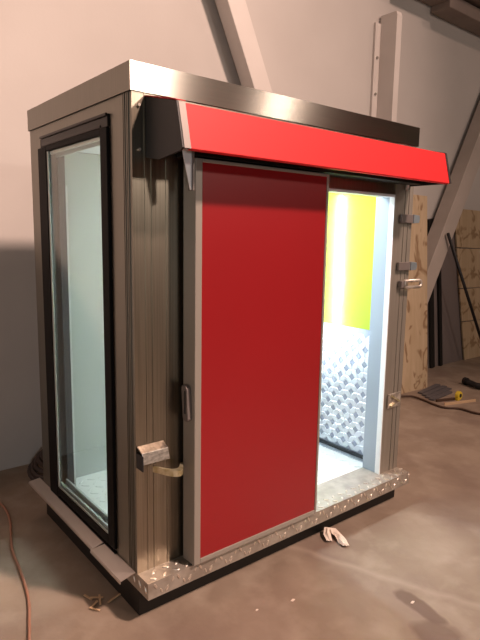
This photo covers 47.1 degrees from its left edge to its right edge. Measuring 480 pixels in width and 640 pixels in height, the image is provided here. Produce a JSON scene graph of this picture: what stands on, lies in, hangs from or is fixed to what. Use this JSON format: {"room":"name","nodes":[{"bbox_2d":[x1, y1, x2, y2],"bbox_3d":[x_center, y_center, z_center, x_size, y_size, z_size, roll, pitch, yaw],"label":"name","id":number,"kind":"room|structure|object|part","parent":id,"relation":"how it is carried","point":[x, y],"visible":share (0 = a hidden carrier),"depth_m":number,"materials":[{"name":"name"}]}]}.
{"room":"workshop","nodes":[
{"label":"workshop","id":0,"kind":"room"},
{"bbox_2d":[0,356,479,639],"bbox_3d":[4.812,1.572,1.501,19.000,0.100,11.920,-6,11,-39],"label":"floor","id":1,"kind":"structure","parent":0,"point":[421,544],"depth_m":2.73,"materials":[{"name":"concrete"}]},
{"bbox_2d":[0,502,30,639],"bbox_3d":[-1.179,1.226,2.759,0.191,0.013,2.027,-4,10,-30],"label":"extension cord","id":2,"kind":"object","parent":1,"relation":"on","point":[1,504],"visible":1,"depth_m":2.67,"materials":[{"name":"brown rubber"}]},
{"bbox_2d":[27,450,43,480],"bbox_3d":[-1.260,0.964,3.839,0.431,0.225,0.351,-6,11,-39],"label":"coil","id":3,"kind":"object","parent":1,"relation":"on","point":[33,466],"visible":0.2,"depth_m":3.73,"materials":[{"name":"grey rubber"}]},
{"bbox_2d":[107,593,120,602],"bbox_3d":[-0.568,1.272,2.534,0.009,0.008,0.100,7,11,36],"label":"wood splinter","id":4,"kind":"object","parent":1,"relation":"on","point":[119,594],"visible":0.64,"depth_m":2.52,"materials":[{"name":"brown wood"}]},
{"bbox_2d":[27,60,450,614],"bbox_3d":[0.003,0.023,3.202,2.032,2.300,1.496,-6,11,-39],"label":"booth","id":5,"kind":"object","parent":1,"relation":"on","point":[222,268],"visible":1,"depth_m":2.54,"materials":[{"name":"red metal"}]},
{"bbox_3d":[-0.956,1.019,2.962,0.057,0.036,0.912,-6,11,-39],"label":"drip plate","id":6,"kind":"part","parent":5,"relation":"part of","materials":[{"name":"metal"}]},
{"bbox_3d":[-0.822,1.017,2.837,0.012,0.006,0.808,-6,11,-39],"label":"window sill","id":7,"kind":"part","parent":5,"relation":"part of","materials":[{"name":"black metal"}]},
{"bbox_3d":[-0.757,0.039,2.701,0.080,1.994,1.145,-6,11,-39],"label":"panel","id":8,"kind":"part","parent":5,"relation":"part of","materials":[{"name":"metal"}]},
{"bbox_3d":[-0.581,1.096,2.496,0.067,0.038,0.318,-6,11,-39],"label":"drip plate","id":9,"kind":"part","parent":5,"relation":"part of","materials":[{"name":"metal"}]},
{"bbox_3d":[-0.228,0.355,2.354,0.022,0.160,0.053,-6,11,-39],"label":"door pull","id":10,"kind":"part","parent":5,"relation":"part of","materials":[{"name":"grey metal"}]},
{"bbox_3d":[-0.093,0.982,3.441,1.720,0.078,0.948,-6,11,-39],"label":"floor plate","id":11,"kind":"part","parent":5,"relation":"part of","materials":[{"name":"white"}]},
{"bbox_3d":[-0.074,0.068,2.583,0.990,1.994,0.100,-6,11,-39],"label":"panel","id":12,"kind":"part","parent":5,"relation":"part of","materials":[{"name":"metal"}]},
{"bbox_3d":[0.087,0.187,2.583,0.782,1.751,0.090,-6,11,-39],"label":"sliding door","id":13,"kind":"part","parent":5,"relation":"part of","materials":[{"name":"red metal"}]},
{"bbox_3d":[0.097,0.182,2.586,0.734,1.713,0.075,-6,11,-39],"label":"door panel","id":14,"kind":"part","parent":5,"relation":"part of","materials":[{"name":"red metal"}]},
{"bbox_3d":[0.274,1.057,2.987,1.879,0.078,0.226,-6,11,-39],"label":"door sill","id":15,"kind":"part","parent":5,"relation":"part of","materials":[{"name":"stone"}]},
{"bbox_3d":[0.395,-0.742,2.701,1.600,0.045,0.096,-6,11,-39],"label":"track rail","id":16,"kind":"part","parent":5,"relation":"part of","materials":[{"name":"black metal"}]},
{"bbox_3d":[0.582,0.433,3.896,0.014,0.840,0.938,-6,11,-39],"label":"kick plate","id":17,"kind":"part","parent":5,"relation":"part of","materials":[{"name":"grey metal"}]},
{"bbox_3d":[0.955,0.496,3.420,0.125,0.090,0.007,-6,11,-39],"label":"latch plate","id":18,"kind":"part","parent":5,"relation":"part of","materials":[{"name":"metal"}]},
{"bbox_2d":[324,527,348,545],"bbox_3d":[0.522,1.195,3.042,0.107,0.036,0.170,-1,9,-11],"label":"cheese shaving","id":19,"kind":"object","parent":1,"relation":"on","point":[328,531],"visible":1,"depth_m":3.05,"materials":[{"name":"beige food"}]},
{"bbox_2d":[370,11,401,121],"bbox_3d":[1.491,-1.197,5.944,0.170,3.940,0.225,-6,11,-39],"label":"wall post","id":20,"kind":"object","parent":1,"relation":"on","point":[387,33],"visible":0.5,"depth_m":5.72,"materials":[{"name":"paint"}]},
{"bbox_2d":[401,194,426,393],"bbox_3d":[1.752,-0.285,5.932,0.930,2.152,0.243,-5,11,-36],"label":"plywood sheet","id":21,"kind":"object","parent":1,"relation":"on","point":[414,374],"visible":0.4,"depth_m":6.07,"materials":[{"name":"beige wood"}]},
{"bbox_2d":[418,384,440,393],"bbox_3d":[2.110,0.766,6.135,0.055,0.018,0.486,9,12,41],"label":"metal strip","id":22,"kind":"object","parent":1,"relation":"on","point":[434,386],"visible":0.99,"depth_m":6.11,"materials":[{"name":"grey metal"}]},
{"bbox_2d":[427,219,434,367],"bbox_3d":[2.414,-0.305,6.963,0.364,1.912,0.030,-6,11,-39],"label":"metal bar","id":23,"kind":"object","parent":1,"relation":"on","point":[429,221],"visible":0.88,"depth_m":7.04,"materials":[{"name":"black metal"}]},
{"bbox_2d":[422,385,446,395],"bbox_3d":[2.143,0.778,6.063,0.055,0.018,0.525,9,12,43],"label":"metal strip","id":24,"kind":"object","parent":1,"relation":"on","point":[441,386],"visible":0.9,"depth_m":6.04,"materials":[{"name":"grey metal"}]},
{"bbox_2d":[425,387,451,398],"bbox_3d":[2.155,0.791,5.977,0.055,0.018,0.533,9,12,44],"label":"metal strip","id":25,"kind":"object","parent":1,"relation":"on","point":[446,388],"visible":0.98,"depth_m":5.96,"materials":[{"name":"grey metal"}]},
{"bbox_2d":[437,270,442,365],"bbox_3d":[2.561,-0.345,7.076,0.364,1.959,0.030,-6,11,-39],"label":"metal bar","id":26,"kind":"object","parent":1,"relation":"on","point":[439,284],"visible":0.56,"depth_m":7.14,"materials":[{"name":"black metal"}]},
{"bbox_2d":[401,395,479,414],"bbox_3d":[2.169,0.859,5.490,1.258,0.032,0.390,4,9,17],"label":"power cable","id":27,"kind":"object","parent":1,"relation":"on","point":[412,396],"visible":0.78,"depth_m":5.47,"materials":[{"name":"brown rubber"}]},
{"bbox_2d":[429,391,451,400],"bbox_3d":[2.142,0.806,5.875,0.442,0.018,0.055,-8,12,-44],"label":"metal strip","id":28,"kind":"object","parent":1,"relation":"on","point":[445,393],"visible":1,"depth_m":5.85,"materials":[{"name":"grey metal"}]},
{"bbox_2d":[436,397,454,401],"bbox_3d":[2.132,0.828,5.714,0.232,0.030,0.020,-2,9,-20],"label":"stick","id":29,"kind":"object","parent":1,"relation":"on","point":[452,398],"visible":1,"depth_m":5.71,"materials":[{"name":"brown wood"}]},
{"bbox_2d":[427,218,465,367],"bbox_3d":[2.738,-0.372,7.240,1.280,1.959,0.005,-6,11,-39],"label":"metal sheet","id":30,"kind":"object","parent":1,"relation":"on","point":[451,321],"visible":0.57,"depth_m":7.29,"materials":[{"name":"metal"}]},
{"bbox_2d":[455,391,461,400],"bbox_3d":[2.287,0.789,5.757,0.090,0.093,0.044,-6,11,-39],"label":"tape measure","id":31,"kind":"object","parent":1,"relation":"on","point":[458,395],"visible":1,"depth_m":5.74,"materials":[{"name":"yellow plastic"}]},
{"bbox_2d":[444,399,475,404],"bbox_3d":[2.253,0.846,5.637,0.408,0.035,0.012,-3,9,-22],"label":"wood strip","id":32,"kind":"object","parent":1,"relation":"on","point":[472,400],"visible":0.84,"depth_m":5.63,"materials":[{"name":"brown wood"}]},
{"bbox_2d":[447,233,479,338],"bbox_3d":[2.907,-0.223,6.976,1.052,1.730,0.036,-4,10,-31],"label":"metal pole","id":33,"kind":"object","parent":1,"relation":"on","point":[448,234],"visible":1,"depth_m":6.85,"materials":[{"name":"black metal"}]},
{"bbox_2d":[455,209,479,359],"bbox_3d":[3.579,-0.503,7.879,2.234,2.052,0.022,-6,11,-39],"label":"board panel","id":34,"kind":"object","parent":1,"relation":"on","point":[467,232],"visible":0.85,"depth_m":7.47,"materials":[{"name":"brown wood"}]},
{"bbox_2d":[462,377,479,388],"bbox_3d":[2.715,0.737,6.192,0.163,0.089,0.477,-6,11,-39],"label":"tool","id":35,"kind":"object","parent":1,"relation":"on","point":[466,381],"visible":1,"depth_m":6.25,"materials":[{"name":"black plastic"}]},
{"bbox_2d":[0,0,479,470],"bbox_3d":[1.092,-4.086,5.406,19.000,9.800,0.180,-6,11,-39],"label":"wall","id":36,"kind":"structure","parent":0,"point":[314,51],"depth_m":4.25,"materials":[{"name":"white paint"}]},
{"bbox_2d":[215,0,271,92],"bbox_3d":[0.146,-1.974,4.713,2.962,5.876,0.150,-6,11,-39],"label":"diagonal brace","id":37,"kind":"object","parent":36,"relation":"attached to","point":[234,15],"visible":0.1,"depth_m":4.51,"materials":[{"name":"paint"}]},
{"bbox_2d":[419,0,479,35],"bbox_3d":[5.148,-3.962,8.399,8.900,0.410,0.350,-6,11,-39],"label":"overhead beam","id":38,"kind":"structure","parent":36,"relation":"attached to","point":[465,14],"depth_m":6.30,"materials":[{"name":"paint"}]},
{"bbox_2d":[427,101,479,303],"bbox_3d":[2.571,-1.318,6.771,2.434,4.078,0.180,-6,11,-39],"label":"diagonal brace","id":39,"kind":"object","parent":36,"relation":"attached to","point":[454,198],"visible":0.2,"depth_m":6.72,"materials":[{"name":"paint"}]}
]}

